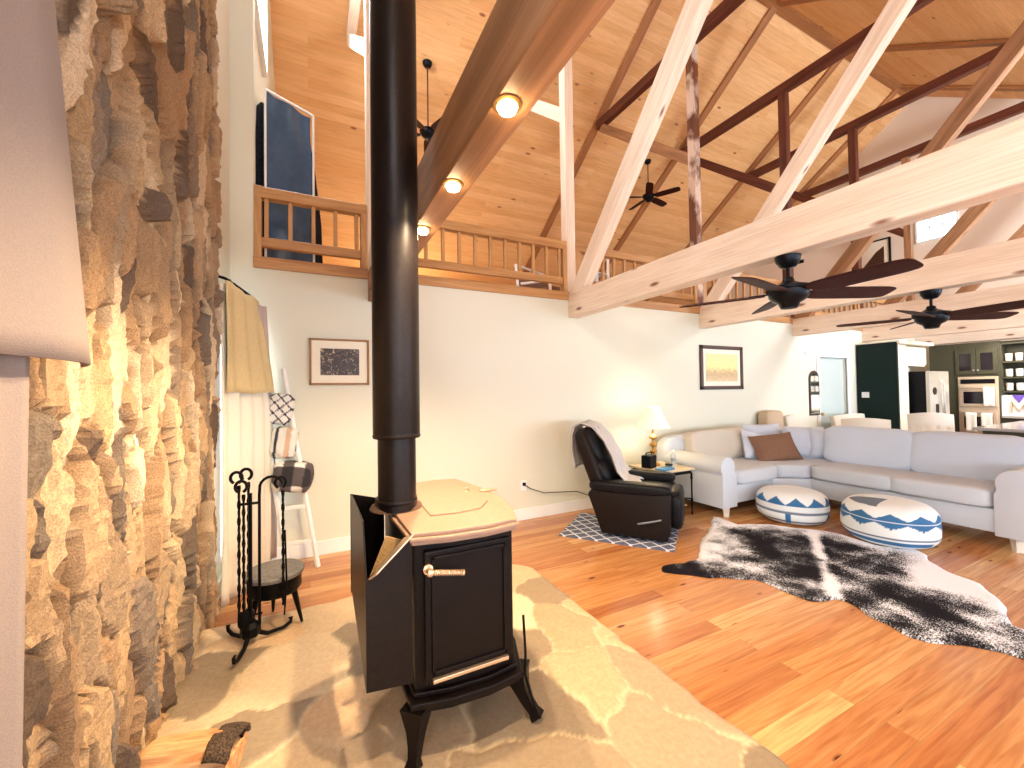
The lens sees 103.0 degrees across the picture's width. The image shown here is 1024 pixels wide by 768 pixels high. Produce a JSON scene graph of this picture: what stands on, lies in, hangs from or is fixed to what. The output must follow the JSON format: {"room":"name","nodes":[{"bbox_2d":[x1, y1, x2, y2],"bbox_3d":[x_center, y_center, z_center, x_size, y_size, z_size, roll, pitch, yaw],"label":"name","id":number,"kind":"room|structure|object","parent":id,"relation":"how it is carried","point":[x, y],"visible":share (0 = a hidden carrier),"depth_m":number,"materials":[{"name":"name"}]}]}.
{"room":"living room","nodes":[
{"label":"living room","id":0,"kind":"room"},
{"bbox_2d":[133,0,229,579],"bbox_3d":[-0.730,-2.892,-0.064,0.100,8.800,8.400,0,-1,-26],"label":"wall","id":1,"kind":"structure","parent":0,"point":[222,11],"depth_m":3.34,"materials":[{"name":"paint"}]},
{"bbox_2d":[214,345,221,564],"bbox_3d":[-2.232,0.367,3.154,0.050,1.820,0.620,0,-1,-26],"label":"window","id":2,"kind":"structure","parent":1,"relation":"in","point":[218,469],"depth_m":2.88,"materials":[{"name":"white paint"}]},
{"bbox_2d":[217,572,221,600],"bbox_3d":[-2.252,1.528,3.169,0.018,0.130,0.750,0,-1,-26],"label":"baseboard","id":3,"kind":"structure","parent":1,"relation":"attached to","point":[220,576],"depth_m":3.02,"materials":[{"name":"white paint"}]},
{"bbox_2d":[218,275,251,295],"bbox_3d":[-2.174,-0.739,3.236,0.101,0.048,0.806,-1,-1,-16],"label":"curtain rod","id":4,"kind":"object","parent":1,"relation":"attached to","point":[220,276],"visible":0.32,"depth_m":3.06,"materials":[{"name":"black metal"}]},
{"bbox_2d":[220,280,276,607],"bbox_3d":[-2.096,0.417,3.229,0.173,2.311,0.766,-1,-1,-9],"label":"window curtain","id":5,"kind":"object","parent":4,"relation":"hanging from","point":[247,386],"visible":0.91,"depth_m":3.14,"materials":[{"name":"fabric"}]},
{"bbox_3d":[-0.784,-1.153,0.322,0.132,0.024,1.240,0,-1,-26],"label":"curtain rod","id":6,"kind":"object","parent":1,"relation":"attached to","visible":0},
{"bbox_2d":[0,0,90,767],"bbox_3d":[-0.771,0.175,0.468,0.102,2.630,1.189,0,-1,-26],"label":"window curtain","id":7,"kind":"object","parent":6,"relation":"hanging from","point":[43,312],"visible":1,"depth_m":0.77,"materials":[{"name":"fabric"}]},
{"bbox_2d":[255,0,275,131],"bbox_3d":[-4.426,-3.994,7.511,0.240,6.200,8.400,0,-1,-26],"label":"wall","id":8,"kind":"structure","parent":0,"point":[261,82],"depth_m":5.25,"materials":[{"name":"paint"}]},
{"bbox_2d":[255,0,267,77],"bbox_3d":[-2.700,-4.529,4.362,0.050,1.770,1.070,0,-1,-26],"label":"window","id":9,"kind":"structure","parent":8,"relation":"in","point":[260,5],"depth_m":4.48,"materials":[{"name":"glass"}]},
{"bbox_2d":[229,0,929,547],"bbox_3d":[3.709,-2.824,6.751,14.120,8.800,0.150,0,-1,-26],"label":"wall","id":10,"kind":"structure","parent":0,"point":[506,380],"depth_m":4.64,"materials":[{"name":"paint"}]},
{"bbox_2d":[309,338,368,384],"bbox_3d":[-1.652,-0.211,3.914,0.530,0.440,0.028,0,-1,-26],"label":"framed picture","id":11,"kind":"object","parent":10,"relation":"attached to","point":[331,361],"visible":1,"depth_m":3.91,"materials":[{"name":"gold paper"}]},
{"bbox_2d":[320,348,358,374],"bbox_3d":[-1.653,-0.211,3.915,0.344,0.254,0.004,0,-1,-26],"label":"print","id":12,"kind":"object","parent":11,"relation":"attached to","point":[333,361],"depth_m":3.91},
{"bbox_2d":[270,498,592,560],"bbox_3d":[1.615,1.518,5.501,9.020,0.130,0.018,0,-1,-26],"label":"baseboard","id":13,"kind":"structure","parent":10,"relation":"attached to","point":[299,551],"depth_m":3.91,"materials":[{"name":"white paint"}]},
{"bbox_2d":[346,0,615,301],"bbox_3d":[-0.112,-3.193,1.520,0.130,4.645,10.570,0,-1,-26],"label":"ceiling beam","id":14,"kind":"structure","parent":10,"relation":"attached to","point":[522,46],"depth_m":1.38,"materials":[{"name":"brown wood"}]},
{"bbox_2d":[418,225,430,234],"bbox_3d":[-0.500,-0.853,2.276,0.090,0.032,0.090,0,-1,-26],"label":"ceiling spotlight","id":15,"kind":"object","parent":14,"relation":"attached to","point":[422,230],"visible":0.83,"depth_m":2.25,"materials":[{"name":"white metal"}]},
{"bbox_2d":[443,178,462,191],"bbox_3d":[-0.260,-0.866,1.793,0.090,0.032,0.090,0,-1,-26],"label":"ceiling spotlight","id":16,"kind":"object","parent":14,"relation":"attached to","point":[452,185],"visible":1,"depth_m":1.77,"materials":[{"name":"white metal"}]},
{"bbox_2d":[493,94,520,116],"bbox_3d":[-0.015,-0.879,1.301,0.090,0.032,0.090,0,-1,-26],"label":"ceiling spotlight","id":17,"kind":"object","parent":14,"relation":"attached to","point":[507,105],"visible":1,"depth_m":1.28,"materials":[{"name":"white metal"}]},
{"bbox_2d":[520,480,526,490],"bbox_3d":[0.141,1.190,4.767,0.080,0.120,0.035,0,-1,-26],"label":"wall outlet","id":18,"kind":"object","parent":10,"relation":"attached to","point":[523,483],"visible":1,"depth_m":4.77,"materials":[{"name":"white paint"}]},
{"bbox_2d":[253,255,862,330],"bbox_3d":[3.862,-1.118,6.771,13.843,0.105,0.170,0,-1,-26],"label":"trim","id":19,"kind":"structure","parent":10,"relation":"attached to","point":[262,262],"depth_m":4.45,"materials":[{"name":"brown wood"}]},
{"bbox_2d":[254,184,366,267],"bbox_3d":[-1.905,-1.471,3.906,0.967,0.655,0.090,0,-1,-26],"label":"loft railing","id":20,"kind":"object","parent":19,"relation":"on","point":[261,193],"visible":0.92,"depth_m":3.86,"materials":[{"name":"brown wood"}]},
{"bbox_2d":[418,220,567,291],"bbox_3d":[-0.337,-1.478,4.686,2.273,0.655,0.090,0,-1,-26],"label":"loft railing","id":21,"kind":"object","parent":19,"relation":"on","point":[460,228],"visible":0.73,"depth_m":4.76,"materials":[{"name":"brown wood"}]},
{"bbox_2d":[575,243,697,306],"bbox_3d":[1.806,-1.488,5.752,2.248,0.655,0.090,0,-1,-26],"label":"loft railing","id":22,"kind":"object","parent":19,"relation":"on","point":[580,249],"visible":0.29,"depth_m":5.62,"materials":[{"name":"brown wood"}]},
{"bbox_2d":[703,273,790,317],"bbox_3d":[3.945,-1.499,6.817,2.268,0.655,0.090,0,-1,-26],"label":"loft railing","id":23,"kind":"object","parent":19,"relation":"on","point":[774,281],"visible":0.17,"depth_m":6.76,"materials":[{"name":"brown wood"}]},
{"bbox_2d":[795,304,859,315],"bbox_3d":[6.105,-1.509,7.891,2.293,0.655,0.090,0,-1,-26],"label":"loft railing","id":24,"kind":"object","parent":19,"relation":"on","point":[856,306],"visible":0.06,"depth_m":8.08,"materials":[{"name":"brown wood"}]},
{"bbox_2d":[863,299,885,307],"bbox_3d":[8.265,-1.519,8.966,2.268,0.655,0.090,0,-1,-26],"label":"loft railing","id":25,"kind":"object","parent":19,"relation":"on","point":[880,302],"visible":0.04,"depth_m":8.69,"materials":[{"name":"brown wood"}]},
{"bbox_2d":[699,345,743,389],"bbox_3d":[3.290,-0.255,6.373,0.990,0.680,0.028,0,-1,-26],"label":"framed picture","id":26,"kind":"object","parent":10,"relation":"attached to","point":[721,367],"visible":1,"depth_m":6.36},
{"bbox_2d":[706,353,737,380],"bbox_3d":[3.289,-0.255,6.374,0.740,0.430,0.004,0,-1,-26],"label":"print","id":27,"kind":"object","parent":26,"relation":"attached to","point":[719,366],"depth_m":6.37},
{"bbox_2d":[530,0,1023,318],"bbox_3d":[2.041,-3.203,2.591,0.150,4.645,10.570,0,-1,-26],"label":"roof truss","id":28,"kind":"object","parent":10,"relation":"attached to","point":[988,166],"visible":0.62,"depth_m":3.03,"materials":[{"name":"brown wood"}]},
{"bbox_2d":[679,252,923,313],"bbox_3d":[1.924,-0.709,2.806,1.378,0.370,1.369,0,-1,-26],"label":"ceiling fan","id":29,"kind":"object","parent":28,"relation":"hanging from","point":[788,294],"visible":1,"depth_m":2.75,"materials":[{"name":"wood"}]},
{"bbox_2d":[808,371,819,415],"bbox_3d":[5.573,0.164,7.500,0.320,0.823,0.024,0,-1,-26],"label":"arched mirror","id":30,"kind":"object","parent":10,"relation":"attached to","point":[814,400],"visible":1,"depth_m":7.47,"materials":[{"name":"clear glass"}]},
{"bbox_2d":[820,357,843,428],"bbox_3d":[6.166,0.527,7.840,0.980,2.070,0.130,0,-1,-26],"label":"door","id":31,"kind":"structure","parent":10,"relation":"in","point":[831,369],"depth_m":7.88,"materials":[{"name":"paint"}]},
{"bbox_2d":[816,352,850,426],"bbox_3d":[6.176,0.487,7.807,1.150,2.150,0.040,0,-1,-26],"label":"trim","id":32,"kind":"structure","parent":10,"relation":"attached to","point":[818,355],"depth_m":7.90,"materials":[{"name":"white paint"}]},
{"bbox_2d":[757,0,910,95],"bbox_3d":[3.714,-7.017,6.948,13.800,0.070,0.180,0,-1,-26],"label":"trim","id":33,"kind":"structure","parent":10,"relation":"attached to","point":[788,13],"depth_m":8.14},
{"bbox_2d":[906,346,925,366],"bbox_3d":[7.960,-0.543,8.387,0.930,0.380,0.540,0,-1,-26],"label":"window","id":34,"kind":"structure","parent":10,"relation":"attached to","point":[916,355],"depth_m":8.17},
{"bbox_2d":[270,0,904,304],"bbox_3d":[1.775,-4.001,10.740,14.220,6.102,8.657,0,-1,-26],"label":"ceiling","id":35,"kind":"structure","parent":0,"point":[315,70],"depth_m":8.53,"materials":[{"name":"brown wood"}]},
{"bbox_2d":[417,59,440,152],"bbox_3d":[-1.379,-4.750,6.865,1.231,1.320,1.276,0,-1,-26],"label":"ceiling fan","id":36,"kind":"object","parent":35,"relation":"hanging from","point":[426,132],"visible":0.33,"depth_m":6.79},
{"bbox_2d":[629,159,680,209],"bbox_3d":[3.173,-4.719,9.517,1.344,0.970,1.327,0,-1,-26],"label":"ceiling fan","id":37,"kind":"object","parent":35,"relation":"hanging from","point":[648,197],"visible":0.93,"depth_m":9.39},
{"bbox_2d":[516,0,1023,328],"bbox_3d":[2.894,-3.937,6.213,0.160,6.227,16.261,0,-1,-26],"label":"roof truss","id":38,"kind":"object","parent":35,"relation":"attached to","point":[1002,260],"visible":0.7,"depth_m":4.99,"materials":[{"name":"brown wood"}]},
{"bbox_2d":[836,289,1023,329],"bbox_3d":[4.018,-0.718,3.901,1.352,0.370,1.387,0,-1,-26],"label":"ceiling fan","id":39,"kind":"object","parent":38,"relation":"hanging from","point":[932,317],"visible":1,"depth_m":3.86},
{"bbox_2d":[598,0,1023,335],"bbox_3d":[5.042,-3.947,7.282,0.160,6.227,16.261,0,-1,-26],"label":"roof truss","id":40,"kind":"object","parent":35,"relation":"attached to","point":[806,323],"visible":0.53,"depth_m":6.54,"materials":[{"name":"brown wood"}]},
{"bbox_2d":[643,38,1023,341],"bbox_3d":[7.213,-3.957,8.362,0.160,6.227,16.261,0,-1,-26],"label":"roof truss","id":41,"kind":"object","parent":35,"relation":"attached to","point":[973,214],"visible":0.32,"depth_m":7.61,"materials":[{"name":"brown wood"}]},
{"bbox_2d":[707,85,1023,344],"bbox_3d":[9.362,-3.968,9.431,0.160,6.227,16.261,0,-1,-26],"label":"roof truss","id":42,"kind":"object","parent":35,"relation":"attached to","point":[904,156],"visible":0.44,"depth_m":9.19,"materials":[{"name":"brown wood"}]},
{"bbox_2d":[214,499,1023,767],"bbox_3d":[5.676,1.526,2.951,14.220,0.100,8.500,0,-1,-26],"label":"floor","id":43,"kind":"structure","parent":0,"point":[826,684],"depth_m":2.34,"materials":[{"name":"brown wood"}]},
{"bbox_2d":[22,0,224,767],"bbox_3d":[-1.415,-0.600,1.552,0.162,4.260,2.911,0,-1,-27],"label":"stone wall","id":44,"kind":"structure","parent":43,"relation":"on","point":[122,587],"depth_m":1.47,"materials":[{"name":"stone"}]},
{"bbox_2d":[271,368,320,567],"bbox_3d":[-1.974,0.727,3.566,0.557,1.745,0.178,-1,-1,17],"label":"blanket ladder","id":45,"kind":"object","parent":43,"relation":"on","point":[306,505],"visible":0.45,"depth_m":3.55,"materials":[{"name":"white paint"}]},
{"bbox_2d":[269,393,294,424],"bbox_3d":[-2.058,0.225,3.620,0.221,0.288,0.160,0,-1,-17],"label":"folded blanket","id":46,"kind":"object","parent":45,"relation":"hanging from","point":[282,405],"visible":0.89,"depth_m":3.56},
{"bbox_2d":[269,427,298,458],"bbox_3d":[-2.007,0.520,3.591,0.223,0.286,0.183,0,-1,-18],"label":"folded blanket","id":47,"kind":"object","parent":45,"relation":"hanging from","point":[283,443],"visible":0.97,"depth_m":3.53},
{"bbox_2d":[271,460,313,492],"bbox_3d":[-1.923,0.811,3.580,0.326,0.290,0.242,0,-1,-18],"label":"folded blanket","id":48,"kind":"object","parent":45,"relation":"on","point":[299,475],"visible":0.92,"depth_m":3.49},
{"bbox_2d":[156,564,789,767],"bbox_3d":[-0.277,1.498,1.743,2.244,0.080,2.838,0,-1,-26],"label":"hearth","id":49,"kind":"object","parent":43,"relation":"on","point":[300,687],"visible":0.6,"depth_m":1.85,"materials":[{"name":"stone"}]},
{"bbox_2d":[139,721,250,767],"bbox_3d":[-1.211,1.396,1.517,0.364,0.162,0.205,-1,-1,-9],"label":"log","id":50,"kind":"object","parent":49,"relation":"on","point":[224,746],"visible":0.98,"depth_m":1.49,"materials":[{"name":"wood"}]},
{"bbox_2d":[226,475,292,664],"bbox_3d":[-1.467,1.013,2.343,0.357,0.950,0.398,0,-1,-26],"label":"stand","id":51,"kind":"object","parent":49,"relation":"on","point":[253,629],"visible":0.98,"depth_m":2.35,"materials":[{"name":"black metal"}]},
{"bbox_2d":[229,471,243,616],"bbox_3d":[-1.566,0.936,2.325,0.086,0.878,0.020,0,-1,-26],"label":"fire poker","id":52,"kind":"object","parent":51,"relation":"hanging from","point":[231,481],"visible":0.94,"depth_m":2.32,"materials":[{"name":"black metal"}]},
{"bbox_2d":[233,480,249,628],"bbox_3d":[-1.537,0.969,2.316,0.078,0.845,0.020,0,-1,-26],"label":"shovel","id":53,"kind":"object","parent":51,"relation":"hanging from","point":[243,619],"visible":1,"depth_m":2.31,"materials":[{"name":"black metal"}]},
{"bbox_2d":[239,468,254,619],"bbox_3d":[-1.539,0.940,2.368,0.060,0.906,0.072,-1,-1,31],"label":"brush","id":54,"kind":"object","parent":51,"relation":"hanging from","point":[243,469],"visible":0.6,"depth_m":2.37,"materials":[{"name":"black metal"}]},
{"bbox_2d":[274,476,287,614],"bbox_3d":[-1.375,0.959,2.419,0.072,0.826,0.020,0,-1,-26],"label":"tongs","id":55,"kind":"object","parent":51,"relation":"hanging from","point":[283,536],"visible":1,"depth_m":2.42,"materials":[{"name":"black metal"}]},
{"bbox_2d":[245,558,304,621],"bbox_3d":[-1.489,1.328,2.556,0.336,0.340,0.339,0,-1,-26],"label":"round stool","id":56,"kind":"object","parent":49,"relation":"on","point":[271,571],"visible":0.77,"depth_m":2.49,"materials":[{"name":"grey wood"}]},
{"bbox_2d":[350,479,543,767],"bbox_3d":[-0.402,1.017,2.064,0.766,0.942,1.044,0,-1,-26],"label":"wood stove","id":57,"kind":"object","parent":49,"relation":"on","point":[434,620],"depth_m":1.65,"materials":[{"name":"metal"}]},
{"bbox_2d":[369,0,420,513],"bbox_3d":[-0.588,-2.384,1.994,0.224,5.950,0.224,0,-1,-26],"label":"pipe","id":58,"kind":"object","parent":57,"relation":"on","point":[392,23],"visible":0.99,"depth_m":1.87,"materials":[{"name":"metal"}]},
{"bbox_2d":[559,513,678,551],"bbox_3d":[1.167,1.561,4.360,1.120,0.012,0.840,-1,-1,25],"label":"floor mat","id":59,"kind":"object","parent":43,"relation":"on","point":[585,526],"visible":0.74,"depth_m":4.15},
{"bbox_2d":[575,426,684,541],"bbox_3d":[1.280,1.000,4.439,1.094,1.070,0.872,-1,-1,25],"label":"recliner","id":60,"kind":"object","parent":59,"relation":"on","point":[649,509],"visible":0.94,"depth_m":4.09,"materials":[{"name":"leather"}]},
{"bbox_2d":[586,426,617,479],"bbox_3d":[1.001,0.780,4.577,0.322,0.616,0.600,-1,-1,25],"label":"cushion","id":61,"kind":"object","parent":60,"relation":"on","point":[601,460],"depth_m":4.33,"materials":[{"name":"leather"}]},
{"bbox_2d":[571,419,643,481],"bbox_3d":[1.074,0.748,4.610,0.770,0.658,0.543,-1,-1,25],"label":"throw blanket","id":62,"kind":"object","parent":60,"relation":"on","point":[621,468],"visible":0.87,"depth_m":4.59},
{"bbox_2d":[629,461,694,514],"bbox_3d":[1.835,1.290,4.990,0.540,0.560,0.540,0,-1,-26],"label":"side table","id":63,"kind":"object","parent":43,"relation":"on","point":[679,469],"visible":0.34,"depth_m":4.88,"materials":[{"name":"brown wood"}]},
{"bbox_2d":[641,451,656,468],"bbox_3d":[1.659,0.917,4.935,0.150,0.188,0.120,0,-1,-41],"label":"speaker box","id":64,"kind":"object","parent":63,"relation":"on","point":[648,461],"visible":1,"depth_m":4.89,"materials":[{"name":"black plastic"}]},
{"bbox_2d":[636,406,669,465],"bbox_3d":[1.772,0.648,5.110,0.410,0.730,0.410,0,-1,-26],"label":"table lamp","id":65,"kind":"object","parent":63,"relation":"on","point":[652,418],"visible":0.91,"depth_m":5.02,"materials":[{"name":"fabric"}]},
{"bbox_2d":[670,450,675,466],"bbox_3d":[1.973,0.909,4.979,0.068,0.198,0.068,0,-1,-26],"label":"water bottle","id":66,"kind":"object","parent":63,"relation":"on","point":[672,456],"visible":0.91,"depth_m":4.95,"materials":[{"name":"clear plastic"}]},
{"bbox_2d":[783,414,795,426],"bbox_3d":[4.909,1.035,6.748,0.300,1.050,0.639,0,-1,-38],"label":"dining chair","id":67,"kind":"object","parent":43,"relation":"on","point":[789,420],"visible":0.25,"depth_m":6.87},
{"bbox_2d":[756,485,829,524],"bbox_3d":[3.191,1.369,4.645,0.703,0.350,0.701,-2,-2,43],"label":"pouf","id":68,"kind":"object","parent":43,"relation":"on","point":[789,504],"visible":1,"depth_m":4.40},
{"bbox_2d":[656,426,1023,552],"bbox_3d":[3.765,1.032,4.543,2.380,1.003,3.431,0,-1,-26],"label":"sectional sofa","id":69,"kind":"object","parent":43,"relation":"on","point":[972,480],"visible":0.93,"depth_m":4.65,"materials":[{"name":"fabric"}]},
{"bbox_2d":[682,429,733,457],"bbox_3d":[2.723,0.867,5.644,0.840,0.477,0.301,0,-1,-26],"label":"cushion","id":70,"kind":"object","parent":69,"relation":"on","point":[711,441],"depth_m":5.51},
{"bbox_2d":[717,426,744,457],"bbox_3d":[3.171,0.836,5.804,0.502,0.440,0.247,0,-1,-20],"label":"throw pillow","id":71,"kind":"object","parent":69,"relation":"on","point":[735,439],"visible":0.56,"depth_m":5.71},
{"bbox_2d":[741,429,762,458],"bbox_3d":[3.431,0.870,5.688,0.559,0.489,0.252,-1,-1,-8],"label":"throw pillow","id":72,"kind":"object","parent":69,"relation":"on","point":[749,451],"visible":0.44,"depth_m":5.61,"materials":[{"name":"fabric"}]},
{"bbox_2d":[731,458,777,483],"bbox_3d":[2.862,1.116,5.304,0.820,0.190,0.800,0,-1,-26],"label":"seat cushion","id":73,"kind":"object","parent":69,"relation":"on","point":[748,471],"depth_m":4.99,"materials":[{"name":"fabric"}]},
{"bbox_2d":[743,423,779,434],"bbox_3d":[3.717,0.802,6.006,0.600,0.426,0.233,-1,-1,-9],"label":"throw pillow","id":74,"kind":"object","parent":69,"relation":"on","point":[765,429],"visible":0.34,"depth_m":5.97,"materials":[{"name":"fabric"}]},
{"bbox_2d":[748,432,802,460],"bbox_3d":[3.574,0.865,5.531,0.646,0.404,0.259,-1,-1,-4],"label":"throw pillow","id":75,"kind":"object","parent":69,"relation":"on","point":[774,447],"visible":0.98,"depth_m":5.46,"materials":[{"name":"brown fabric"}]},
{"bbox_2d":[736,457,829,477],"bbox_3d":[3.692,1.108,5.623,0.990,0.165,0.969,0,-1,-26],"label":"cushion","id":76,"kind":"object","parent":69,"relation":"on","point":[799,468],"depth_m":5.15,"materials":[{"name":"fabric"}]},
{"bbox_2d":[781,426,823,456],"bbox_3d":[4.102,0.822,5.728,0.501,0.440,0.242,-1,-1,25],"label":"throw pillow","id":77,"kind":"object","parent":69,"relation":"on","point":[800,435],"visible":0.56,"depth_m":5.68,"materials":[{"name":"fabric"}]},
{"bbox_2d":[807,427,825,458],"bbox_3d":[4.290,0.815,5.531,0.232,0.426,0.463,0,-2,-43],"label":"throw pillow","id":78,"kind":"object","parent":69,"relation":"on","point":[816,434],"visible":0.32,"depth_m":5.55,"materials":[{"name":"fabric"}]},
{"bbox_2d":[811,462,912,490],"bbox_3d":[4.238,1.089,4.895,0.800,0.190,0.860,0,-1,-26],"label":"seat cushion","id":79,"kind":"object","parent":69,"relation":"on","point":[862,476],"depth_m":4.71,"materials":[{"name":"fabric"}]},
{"bbox_2d":[823,426,914,469],"bbox_3d":[4.451,0.792,5.073,0.294,0.518,0.943,0,-1,-26],"label":"cushion","id":80,"kind":"object","parent":69,"relation":"on","point":[875,447],"depth_m":4.96,"materials":[{"name":"fabric"}]},
{"bbox_2d":[890,471,995,506],"bbox_3d":[4.563,1.071,4.241,0.800,0.190,0.780,0,-1,-26],"label":"seat cushion","id":81,"kind":"object","parent":69,"relation":"on","point":[951,489],"depth_m":4.08,"materials":[{"name":"fabric"}]},
{"bbox_2d":[910,431,1023,481],"bbox_3d":[4.832,0.774,4.303,0.297,0.525,0.942,0,-1,-26],"label":"cushion","id":82,"kind":"object","parent":69,"relation":"on","point":[976,456],"depth_m":4.25,"materials":[{"name":"fabric"}]},
{"bbox_2d":[662,517,1023,659],"bbox_3d":[2.754,1.515,3.376,2.378,0.019,1.958,-2,-1,39],"label":"cowhide rug","id":83,"kind":"object","parent":43,"relation":"on","point":[900,589],"visible":1,"depth_m":3.16,"materials":[{"name":"fur"}]},
{"bbox_2d":[829,413,864,426],"bbox_3d":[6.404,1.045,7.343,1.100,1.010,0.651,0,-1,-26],"label":"dining chair","id":84,"kind":"object","parent":43,"relation":"on","point":[835,420],"visible":0.15,"depth_m":7.39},
{"bbox_2d":[841,418,890,428],"bbox_3d":[5.677,1.049,6.495,0.620,0.990,0.648,-2,-1,37],"label":"dining chair","id":85,"kind":"object","parent":43,"relation":"on","point":[860,422],"visible":0.21,"depth_m":6.64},
{"bbox_2d":[840,494,941,548],"bbox_3d":[3.672,1.324,3.970,0.732,0.400,0.734,0,-1,-32],"label":"pouf","id":86,"kind":"object","parent":43,"relation":"on","point":[886,520],"visible":1,"depth_m":3.74,"materials":[{"name":"fabric"}]},
{"bbox_2d":[856,340,933,429],"bbox_3d":[7.761,0.361,8.202,1.500,2.370,0.670,0,-1,-26],"label":"wall","id":87,"kind":"structure","parent":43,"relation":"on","point":[882,366],"depth_m":7.82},
{"bbox_2d":[908,371,949,413],"bbox_3d":[8.121,0.640,8.155,0.860,1.760,0.802,0,-1,-26],"label":"refrigerator","id":88,"kind":"object","parent":43,"relation":"on","point":[928,390],"visible":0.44,"depth_m":7.82,"materials":[{"name":"silver metal"}]},
{"bbox_2d":[907,412,954,432],"bbox_3d":[6.176,0.976,5.940,0.500,1.100,0.647,-2,-1,37],"label":"dining chair","id":89,"kind":"object","parent":43,"relation":"on","point":[929,421],"visible":0.34,"depth_m":6.10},
{"bbox_2d":[929,341,1003,431],"bbox_3d":[9.505,0.346,8.461,0.645,2.360,1.000,0,-1,-26],"label":"tall cabinet","id":90,"kind":"object","parent":43,"relation":"on","point":[977,359],"visible":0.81,"depth_m":8.34,"materials":[{"name":"green wood"}]},
{"bbox_2d":[958,376,999,433],"bbox_3d":[9.310,0.463,8.132,0.089,1.220,0.550,0,-1,-26],"label":"double oven","id":91,"kind":"object","parent":90,"relation":"in","point":[970,389],"visible":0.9,"depth_m":8.15,"materials":[{"name":"metal"}]},
{"bbox_2d":[965,412,976,431],"bbox_3d":[9.228,0.765,8.178,0.024,0.380,0.150,0,-1,-26],"label":"dish towel","id":92,"kind":"object","parent":91,"relation":"hanging from","point":[971,418],"visible":0.94,"depth_m":8.18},
{"bbox_2d":[981,413,992,425],"bbox_3d":[9.321,0.740,7.990,0.024,0.340,0.150,0,-1,-26],"label":"dish towel","id":93,"kind":"object","parent":91,"relation":"hanging from","point":[986,418],"visible":0.67,"depth_m":7.99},
{"bbox_2d":[983,387,994,406],"bbox_3d":[9.332,0.254,7.964,0.024,0.370,0.150,0,-1,-26],"label":"dish towel","id":94,"kind":"object","parent":91,"relation":"hanging from","point":[988,393],"visible":1,"depth_m":7.96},
{"bbox_2d":[999,340,1023,394],"bbox_3d":[10.095,-0.329,7.599,0.850,1.060,1.100,0,-1,-26],"label":"open shelves","id":95,"kind":"object","parent":90,"relation":"attached to","point":[1015,346],"visible":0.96,"depth_m":7.89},
{"bbox_2d":[972,421,1023,437],"bbox_3d":[7.557,1.037,5.474,2.000,0.920,1.320,0,-1,-26],"label":"kitchen island","id":96,"kind":"object","parent":43,"relation":"on","point":[1016,428],"visible":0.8,"depth_m":5.51,"materials":[{"name":"stone"}]},
{"bbox_2d":[1002,416,1023,422],"bbox_3d":[10.155,1.043,7.168,0.640,0.900,1.840,0,-1,-26],"label":"base cabinet","id":97,"kind":"object","parent":43,"relation":"on","point":[1006,419],"visible":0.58,"depth_m":7.76,"materials":[{"name":"wood"}]},
{"bbox_2d":[1002,416,1023,418],"bbox_3d":[10.148,0.613,7.177,0.640,0.040,1.840,0,-1,-26],"label":"countertop","id":98,"kind":"structure","parent":97,"relation":"on","point":[1019,417],"depth_m":7.72,"materials":[{"name":"stone"}]},
{"bbox_2d":[1001,395,1023,415],"bbox_3d":[9.615,0.409,7.620,0.102,0.400,0.600,0,-1,-26],"label":"letter sign","id":99,"kind":"object","parent":98,"relation":"on","point":[1012,405],"visible":1,"depth_m":7.77,"materials":[{"name":"white paint"}]},
{"bbox_3d":[4.306,1.213,6.713,0.480,0.710,0.250,0,-1,-26],"label":"stand","id":100,"kind":"object","parent":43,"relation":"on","visible":0},
{"bbox_2d":[758,410,783,428],"bbox_3d":[4.276,0.648,6.723,0.440,0.420,0.200,0,-1,-26],"label":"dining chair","id":101,"kind":"object","parent":100,"relation":"on","point":[769,416],"visible":0.57,"depth_m":6.63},
{"bbox_2d":[725,96,1023,345],"bbox_3d":[10.050,-2.853,9.990,0.120,8.800,17.000,0,-1,-26],"label":"wall","id":102,"kind":"structure","parent":0,"point":[918,122],"depth_m":9.96,"materials":[{"name":"paint"}]},
{"bbox_2d":[862,236,891,267],"bbox_3d":[9.561,-3.381,10.766,0.040,0.800,0.720,0,-1,-26],"label":"framed picture","id":103,"kind":"object","parent":102,"relation":"attached to","point":[879,251],"visible":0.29,"depth_m":10.67,"materials":[{"name":"black paper"}]},
{"bbox_2d":[865,246,883,266],"bbox_3d":[9.559,-3.356,10.764,0.007,0.450,0.440,0,-1,-26],"label":"print","id":104,"kind":"object","parent":103,"relation":"attached to","point":[874,255],"depth_m":10.75},
{"bbox_2d":[915,211,958,243],"bbox_3d":[10.101,-3.770,9.687,0.050,0.650,0.740,0,-1,-26],"label":"window","id":105,"kind":"structure","parent":102,"relation":"in","point":[935,228],"depth_m":9.72,"materials":[{"name":"glass"}]},
{"bbox_2d":[790,0,1023,98],"bbox_3d":[5.667,-4.150,2.916,14.220,6.217,8.821,0,-1,-26],"label":"ceiling","id":106,"kind":"structure","parent":0,"point":[940,21],"depth_m":7.26,"materials":[{"name":"brown wood"}]},
{"bbox_3d":[1.875,-1.004,10.567,14.020,0.120,8.400,0,-1,-26],"label":"floor","id":107,"kind":"structure","parent":0,"visible":0},
{"bbox_2d":[255,88,322,262],"bbox_3d":[-2.440,-2.057,4.430,0.340,1.872,0.749,-2,-1,35],"label":"frame","id":108,"kind":"object","parent":107,"relation":"on","point":[284,157],"visible":0.67,"depth_m":4.28,"materials":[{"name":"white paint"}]},
{"bbox_2d":[514,264,559,290],"bbox_3d":[0.635,-1.595,7.097,0.870,0.970,0.890,-2,-1,41],"label":"lounge chair","id":109,"kind":"object","parent":107,"relation":"on","point":[523,283],"visible":0.13,"depth_m":7.01,"materials":[{"name":"white fabric"}]},
{"bbox_2d":[594,259,609,281],"bbox_3d":[1.461,-1.701,7.058,0.320,1.150,0.340,0,-1,-35],"label":"rack","id":110,"kind":"object","parent":107,"relation":"on","point":[598,275],"visible":0.08,"depth_m":7.00,"materials":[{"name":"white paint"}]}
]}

